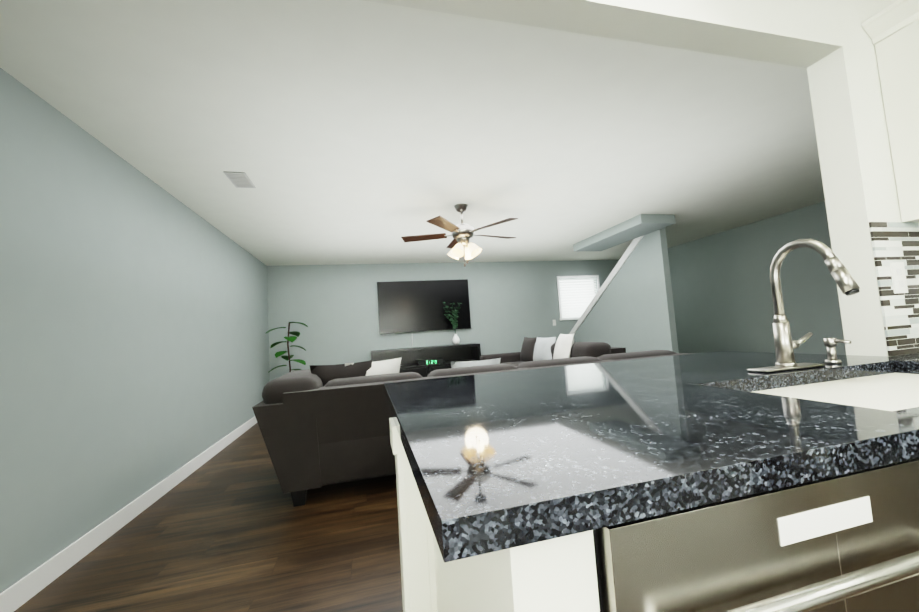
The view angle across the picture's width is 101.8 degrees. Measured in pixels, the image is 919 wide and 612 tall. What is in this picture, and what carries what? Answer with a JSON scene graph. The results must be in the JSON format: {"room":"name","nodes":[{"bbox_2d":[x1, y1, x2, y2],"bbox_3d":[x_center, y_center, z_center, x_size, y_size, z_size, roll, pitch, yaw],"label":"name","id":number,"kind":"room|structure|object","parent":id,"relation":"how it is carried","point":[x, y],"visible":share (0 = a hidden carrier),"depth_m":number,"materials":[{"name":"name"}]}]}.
{"room":"kitchen","nodes":[
{"label":"kitchen","id":0,"kind":"room"},
{"bbox_2d":[0,68,269,592],"bbox_3d":[-2.582,0.292,3.527,0.120,2.460,6.000,-3,-4,-14],"label":"wall","id":1,"kind":"structure","parent":0,"point":[134,350],"depth_m":2.28,"materials":[{"name":"paint"}]},
{"bbox_2d":[0,416,256,611],"bbox_3d":[-2.425,1.453,3.402,0.012,0.110,5.876,-3,-4,-14],"label":"baseboard","id":2,"kind":"structure","parent":1,"relation":"attached to","point":[18,594],"depth_m":2.21,"materials":[{"name":"white wood"}]},
{"bbox_2d":[14,422,402,611],"bbox_3d":[1.925,1.086,1.056,7.540,0.060,12.840,-3,-4,-14],"label":"floor","id":3,"kind":"structure","parent":0,"point":[230,527],"depth_m":2.02,"materials":[{"name":"brown wood"}]},
{"bbox_2d":[266,322,307,372],"bbox_3d":[-2.705,0.980,5.948,0.602,1.451,0.655,-3,-4,-14],"label":"leaf plant","id":4,"kind":"object","parent":3,"relation":"on","point":[288,339],"visible":0.5,"depth_m":5.95,"materials":[{"name":"green plant"}]},
{"bbox_2d":[371,343,480,376],"bbox_3d":[-0.581,1.178,6.683,1.920,0.885,0.450,-3,-4,-14],"label":"media console","id":5,"kind":"object","parent":3,"relation":"on","point":[455,353],"visible":0.44,"depth_m":6.79,"materials":[{"name":"black wood"}]},
{"bbox_2d":[416,358,443,365],"bbox_3d":[-0.524,0.993,6.650,0.450,0.078,0.272,-3,-4,-14],"label":"clock","id":6,"kind":"object","parent":5,"relation":"in","point":[430,361],"visible":1,"depth_m":6.53,"materials":[{"name":"black plastic"}]},
{"bbox_2d":[443,302,461,344],"bbox_3d":[-0.127,0.315,6.846,0.328,0.794,0.399,-3,-4,-14],"label":"vase","id":7,"kind":"object","parent":5,"relation":"on","point":[455,340],"visible":1,"depth_m":6.80,"materials":[{"name":"white ceramic"}]},
{"bbox_2d":[252,334,693,506],"bbox_3d":[0.015,0.929,4.557,3.700,1.000,3.410,-3,-4,-14],"label":"sectional sofa","id":8,"kind":"object","parent":3,"relation":"on","point":[320,426],"visible":0.5,"depth_m":2.63,"materials":[{"name":"grey fabric"}]},
{"bbox_2d":[384,351,918,611],"bbox_3d":[1.506,0.643,1.326,3.412,0.914,1.229,-3,-4,-14],"label":"base cabinet","id":9,"kind":"object","parent":3,"relation":"on","point":[515,489],"visible":0.81,"depth_m":0.48,"materials":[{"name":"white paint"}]},
{"bbox_2d":[747,239,859,372],"bbox_3d":[1.119,-0.009,1.152,0.356,0.405,0.242,-3,-4,-14],"label":"faucet","id":10,"kind":"object","parent":9,"relation":"on","point":[785,344],"visible":1,"depth_m":1.20,"materials":[{"name":"silver metal"}]},
{"bbox_2d":[593,458,918,611],"bbox_3d":[0.425,0.691,0.706,0.600,0.871,0.561,-3,-4,-14],"label":"dishwasher","id":11,"kind":"object","parent":3,"relation":"on","point":[848,542],"visible":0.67,"depth_m":0.47,"materials":[{"name":"silver metal"}]},
{"bbox_2d":[0,0,824,265],"bbox_3d":[1.760,-1.442,1.237,7.540,0.100,12.840,-3,-4,-14],"label":"ceiling","id":12,"kind":"structure","parent":0,"point":[339,132],"depth_m":2.41,"materials":[{"name":"paint"}]},
{"bbox_2d":[223,171,255,187],"bbox_3d":[-1.787,-1.024,3.047,0.150,0.011,0.300,-3,-4,-14],"label":"ceiling vent","id":13,"kind":"object","parent":12,"relation":"in","point":[239,179],"visible":1,"depth_m":3.02,"materials":[{"name":"grey metal"}]},
{"bbox_2d":[401,204,517,266],"bbox_3d":[0.036,-0.740,4.037,1.298,0.673,1.256,-3,-4,-14],"label":"ceiling fan light","id":14,"kind":"object","parent":12,"relation":"hanging from","point":[462,233],"visible":1,"depth_m":3.94,"materials":[{"name":"silver metal"}]},
{"bbox_2d":[573,214,675,250],"bbox_3d":[2.376,-1.059,5.604,0.530,0.118,1.600,-3,-4,-14],"label":"ceiling soffit","id":15,"kind":"structure","parent":12,"relation":"attached to","point":[637,226],"depth_m":5.26,"materials":[{"name":"paint"}]},
{"bbox_2d":[267,260,618,380],"bbox_3d":[0.290,0.373,7.290,7.300,2.460,0.120,-3,-4,-14],"label":"wall","id":16,"kind":"structure","parent":0,"point":[334,308],"depth_m":6.87,"materials":[{"name":"paint"}]},
{"bbox_2d":[377,279,470,344],"bbox_3d":[-0.636,0.131,6.988,1.720,1.220,0.040,-3,-4,-14],"label":"television","id":17,"kind":"object","parent":16,"relation":"attached to","point":[410,306],"depth_m":6.96,"materials":[{"name":"black plastic"}]},
{"bbox_2d":[557,275,599,320],"bbox_3d":[2.508,-0.176,7.888,1.030,0.920,0.160,-3,-4,-14],"label":"window blinds","id":18,"kind":"object","parent":16,"relation":"attached to","point":[575,297],"visible":0.75,"depth_m":7.89,"materials":[{"name":"white plastic"}]},
{"bbox_2d":[573,228,678,352],"bbox_3d":[2.570,0.172,6.423,0.100,2.440,2.698,-3,-4,-14],"label":"wall","id":19,"kind":"structure","parent":0,"point":[632,310],"depth_m":5.61,"materials":[{"name":"paint"}]},
{"bbox_2d":[569,235,643,333],"bbox_3d":[2.518,-0.230,6.550,0.150,1.738,2.516,-3,-4,-14],"label":"trim","id":20,"kind":"structure","parent":19,"relation":"attached to","point":[617,267],"depth_m":6.30,"materials":[{"name":"white"}]},
{"bbox_2d":[364,0,901,355],"bbox_3d":[0.662,-0.086,1.213,5.040,2.460,0.120,-3,-4,-14],"label":"wall","id":21,"kind":"structure","parent":0,"point":[829,45],"depth_m":1.41,"materials":[{"name":"paint"}]},
{"bbox_2d":[865,0,918,222],"bbox_3d":[1.975,-0.745,1.359,0.555,0.800,0.347,-3,-4,-14],"label":"upper cabinet","id":22,"kind":"object","parent":21,"relation":"attached to","point":[892,30],"depth_m":1.41,"materials":[{"name":"white paint"}]},
{"bbox_2d":[869,222,918,355],"bbox_3d":[2.318,-0.101,1.566,1.620,0.493,0.007,-3,-4,-14],"label":"backsplash","id":23,"kind":"structure","parent":21,"relation":"attached to","point":[895,242],"depth_m":1.36,"materials":[{"name":"tile"}]},
{"bbox_2d":[890,262,907,293],"bbox_3d":[1.630,-0.105,1.385,0.070,0.115,0.005,-3,-4,-14],"label":"electrical outlet plate","id":24,"kind":"object","parent":23,"relation":"attached to","point":[899,280],"visible":1,"depth_m":1.37,"materials":[{"name":"white plastic"}]},
{"bbox_2d":[668,201,845,354],"bbox_3d":[4.612,-0.052,5.314,0.120,2.460,6.120,-3,-4,-14],"label":"wall","id":25,"kind":"structure","parent":0,"point":[721,292],"depth_m":5.66,"materials":[{"name":"paint"}]}
]}

